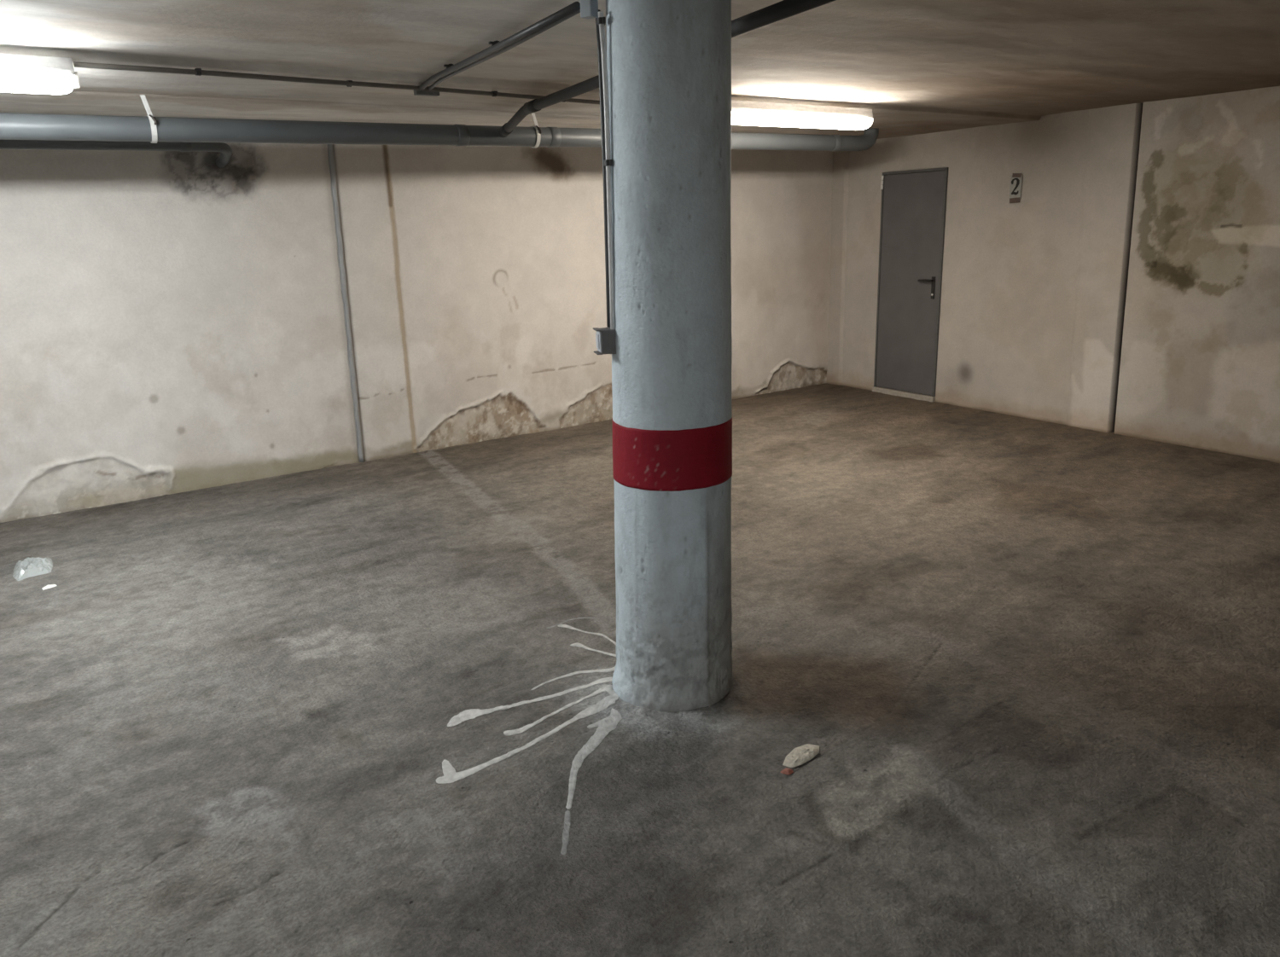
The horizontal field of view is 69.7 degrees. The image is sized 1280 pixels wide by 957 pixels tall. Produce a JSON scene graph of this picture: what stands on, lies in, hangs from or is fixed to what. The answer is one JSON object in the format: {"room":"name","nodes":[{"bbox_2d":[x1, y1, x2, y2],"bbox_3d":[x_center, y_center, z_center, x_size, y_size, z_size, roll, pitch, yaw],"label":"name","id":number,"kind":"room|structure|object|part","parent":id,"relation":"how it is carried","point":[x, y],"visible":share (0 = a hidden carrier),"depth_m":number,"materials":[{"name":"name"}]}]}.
{"room":"parking garage","nodes":[
{"label":"parking garage","id":0,"kind":"room"},
{"bbox_2d":[0,142,832,523],"bbox_3d":[-3.198,-1.083,6.026,12.700,2.500,0.247,-12,19,-33],"label":"wall","id":1,"kind":"structure","parent":0,"point":[171,322],"depth_m":6.51,"materials":[{"name":"paint"}]},
{"bbox_2d":[0,139,232,168],"bbox_3d":[-4.224,-1.722,4.808,3.916,0.145,0.404,-12,19,-33],"label":"drain pipe","id":2,"kind":"object","parent":1,"relation":"attached to","point":[225,150],"visible":0.81,"depth_m":5.37,"materials":[{"name":"grey plastic"}]},
{"bbox_2d":[180,142,191,151],"bbox_3d":[-2.759,-2.019,5.575,0.061,0.070,0.069,-12,19,-33],"label":"socket","id":3,"kind":"object","parent":2,"relation":"attached to","point":[184,147],"depth_m":5.56,"materials":[{"name":"grey plastic"}]},
{"bbox_2d":[327,144,364,462],"bbox_3d":[-2.119,-1.252,6.629,0.067,2.340,0.014,-12,19,-33],"label":"trim","id":4,"kind":"structure","parent":1,"relation":"attached to","point":[330,154],"depth_m":6.61,"materials":[{"name":"grey metal"}]},
{"bbox_2d":[0,383,1279,956],"bbox_3d":[0.018,1.274,2.039,12.800,0.222,11.100,-12,19,-33],"label":"floor","id":5,"kind":"structure","parent":0,"point":[1032,666],"depth_m":3.28,"materials":[{"name":"concrete"}]},
{"bbox_2d":[12,557,52,581],"bbox_3d":[-3.226,0.453,4.878,0.185,0.061,0.320,-12,19,-33],"label":"plastic wrapper","id":6,"kind":"object","parent":5,"relation":"on","point":[29,567],"visible":1,"depth_m":4.83,"materials":[{"name":"grey"}]},
{"bbox_2d":[42,584,56,590],"bbox_3d":[-2.974,0.540,4.627,0.065,0.012,0.065,-12,19,-33],"label":"paper scrap","id":7,"kind":"object","parent":5,"relation":"on","point":[49,586],"visible":1,"depth_m":4.62,"materials":[{"name":"white paper"}]},
{"bbox_2d":[436,617,622,855],"bbox_3d":[-0.347,0.823,3.337,0.602,0.022,1.555,1,16,11],"label":"paint spill","id":8,"kind":"object","parent":5,"relation":"on","point":[609,724],"visible":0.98,"depth_m":3.21,"materials":[{"name":"white paint"}]},
{"bbox_2d":[605,0,733,712],"bbox_3d":[0.094,-0.384,3.146,0.461,2.447,0.455,-12,19,-33],"label":"concrete pillar","id":9,"kind":"structure","parent":5,"relation":"on","point":[669,61],"depth_m":2.97,"materials":[{"name":"grey paint"}]},
{"bbox_2d":[593,327,616,354],"bbox_3d":[-0.116,-0.461,3.078,0.070,0.082,0.076,-5,16,-12],"label":"switch box","id":10,"kind":"object","parent":9,"relation":"attached to","point":[605,337],"visible":0.97,"depth_m":3.05,"materials":[{"name":"grey plastic"}]},
{"bbox_2d":[595,9,615,329],"bbox_3d":[-0.105,-0.961,2.947,0.032,1.000,0.092,-3,16,-6],"label":"conduit","id":11,"kind":"object","parent":9,"relation":"attached to","point":[600,20],"visible":0.98,"depth_m":2.93,"materials":[{"name":"grey metal"}]},
{"bbox_2d":[580,0,598,19],"bbox_3d":[-0.157,-1.456,2.835,0.044,0.064,0.038,9,19,34],"label":"junction box","id":12,"kind":"object","parent":11,"relation":"attached to","point":[589,8],"visible":0.98,"depth_m":2.82,"materials":[{"name":"grey plastic"}]},
{"bbox_2d":[779,768,793,774],"bbox_3d":[0.464,0.918,2.892,0.042,0.012,0.031,-12,19,-33],"label":"chip","id":13,"kind":"object","parent":5,"relation":"on","point":[786,771],"visible":1,"depth_m":2.88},
{"bbox_2d":[782,744,819,767],"bbox_3d":[0.521,0.890,2.976,0.076,0.014,0.169,11,20,39],"label":"chunk","id":14,"kind":"object","parent":5,"relation":"on","point":[800,755],"visible":1,"depth_m":2.96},
{"bbox_2d":[0,0,1279,139],"bbox_3d":[-0.057,-1.205,1.348,12.800,0.240,11.100,-12,19,-33],"label":"ceiling","id":15,"kind":"structure","parent":0,"point":[921,66],"depth_m":4.09,"materials":[{"name":"concrete"}]},
{"bbox_2d":[0,53,80,94],"bbox_3d":[-2.763,-1.478,3.296,1.298,0.128,0.125,-12,19,-33],"label":"ceiling light","id":16,"kind":"object","parent":15,"relation":"attached to","point":[19,73],"visible":1,"depth_m":3.53,"materials":[{"name":"white plastic"}]},
{"bbox_2d":[0,70,73,94],"bbox_3d":[-2.762,-1.448,3.304,1.250,0.066,0.125,-12,19,-33],"label":"diffuser","id":17,"kind":"object","parent":16,"relation":"attached to","point":[34,82],"depth_m":3.54,"materials":[{"name":"white plastic"}]},
{"bbox_2d":[139,94,157,143],"bbox_3d":[-2.487,-1.820,4.658,0.054,0.225,0.143,-12,19,-33],"label":"strap","id":18,"kind":"object","parent":15,"relation":"hanging from","point":[153,121],"visible":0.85,"depth_m":4.62,"materials":[{"name":"white plastic"}]},
{"bbox_2d":[73,1,599,104],"bbox_3d":[-0.420,-1.772,3.906,3.331,0.072,2.036,-12,19,-33],"label":"conduit","id":19,"kind":"object","parent":15,"relation":"attached to","point":[497,48],"visible":0.88,"depth_m":3.91,"materials":[{"name":"grey metal"}]},
{"bbox_2d":[0,0,878,151],"bbox_3d":[-0.618,-1.471,3.242,9.436,0.252,4.667,-12,19,-33],"label":"drain pipe","id":20,"kind":"object","parent":15,"relation":"attached to","point":[13,125],"visible":0.9,"depth_m":4.98,"materials":[{"name":"grey plastic"}]},
{"bbox_2d":[455,124,470,146],"bbox_3d":[-1.094,-2.090,5.597,0.070,0.127,0.127,-12,19,-33],"label":"socket","id":21,"kind":"object","parent":20,"relation":"attached to","point":[462,131],"depth_m":5.55,"materials":[{"name":"grey plastic"}]},
{"bbox_2d":[499,122,512,137],"bbox_3d":[-0.813,-2.121,5.590,0.062,0.071,0.129,-7,16,-18],"label":"socket","id":22,"kind":"object","parent":20,"relation":"attached to","point":[503,132],"depth_m":5.56,"materials":[{"name":"plastic"}]},
{"bbox_2d":[523,98,541,114],"bbox_3d":[-0.572,-1.986,4.905,0.060,0.061,0.142,-9,17,-25],"label":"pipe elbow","id":23,"kind":"object","parent":20,"relation":"attached to","point":[529,107],"depth_m":4.88,"materials":[{"name":"plastic"}]},
{"bbox_2d":[546,126,561,147],"bbox_3d":[-0.569,-2.208,5.945,0.070,0.127,0.127,-12,19,-33],"label":"socket","id":24,"kind":"object","parent":20,"relation":"attached to","point":[554,133],"depth_m":5.90,"materials":[{"name":"grey plastic"}]},
{"bbox_2d":[832,134,843,151],"bbox_3d":[1.554,-2.684,7.350,0.070,0.127,0.127,-12,19,-33],"label":"socket","id":25,"kind":"object","parent":20,"relation":"attached to","point":[838,139],"depth_m":7.30,"materials":[{"name":"grey plastic"}]},
{"bbox_2d":[529,113,541,147],"bbox_3d":[-0.676,-2.219,5.859,0.042,0.208,0.143,-12,19,-33],"label":"strap","id":26,"kind":"object","parent":15,"relation":"hanging from","point":[538,129],"visible":0.75,"depth_m":5.82,"materials":[{"name":"white plastic"}]},
{"bbox_2d":[731,99,872,129],"bbox_3d":[1.002,-2.294,5.819,1.298,0.128,0.125,-12,19,-33],"label":"ceiling light","id":27,"kind":"object","parent":15,"relation":"attached to","point":[743,113],"visible":0.77,"depth_m":5.76,"materials":[{"name":"white plastic"}]},
{"bbox_2d":[731,110,872,129],"bbox_3d":[1.003,-2.264,5.828,1.250,0.066,0.125,-12,19,-33],"label":"diffuser","id":28,"kind":"object","parent":27,"relation":"attached to","point":[782,119],"depth_m":5.79,"materials":[{"name":"white plastic"}]},
{"bbox_2d":[826,86,1279,463],"bbox_3d":[4.975,-1.046,5.008,0.278,2.500,11.114,-11,18,-31],"label":"wall","id":29,"kind":"structure","parent":0,"point":[1131,288],"depth_m":6.98,"materials":[{"name":"paint"}]},
{"bbox_2d":[872,167,948,401],"bbox_3d":[2.492,-1.776,8.560,0.113,2.086,0.756,-11,18,-31],"label":"door","id":30,"kind":"structure","parent":29,"relation":"in","point":[913,206],"depth_m":8.54,"materials":[{"name":"grey metal"}]},
{"bbox_3d":[2.590,-1.796,8.337,0.056,0.024,0.147,-11,18,-31],"label":"lever handle","id":31,"kind":"part","parent":30,"relation":"part of","materials":[{"name":"black plastic"}]},
{"bbox_3d":[2.652,-1.727,8.319,0.010,0.200,0.038,-11,18,-31],"label":"handle plate","id":32,"kind":"part","parent":30,"relation":"part of","materials":[{"name":"black plastic"}]},
{"bbox_2d":[1009,173,1022,203],"bbox_3d":[3.049,-2.358,7.463,0.003,0.235,0.106,-11,18,-31],"label":"number sign","id":33,"kind":"object","parent":29,"relation":"attached to","point":[1016,178],"visible":1,"depth_m":7.46,"materials":[{"name":"white paper"}]}
]}

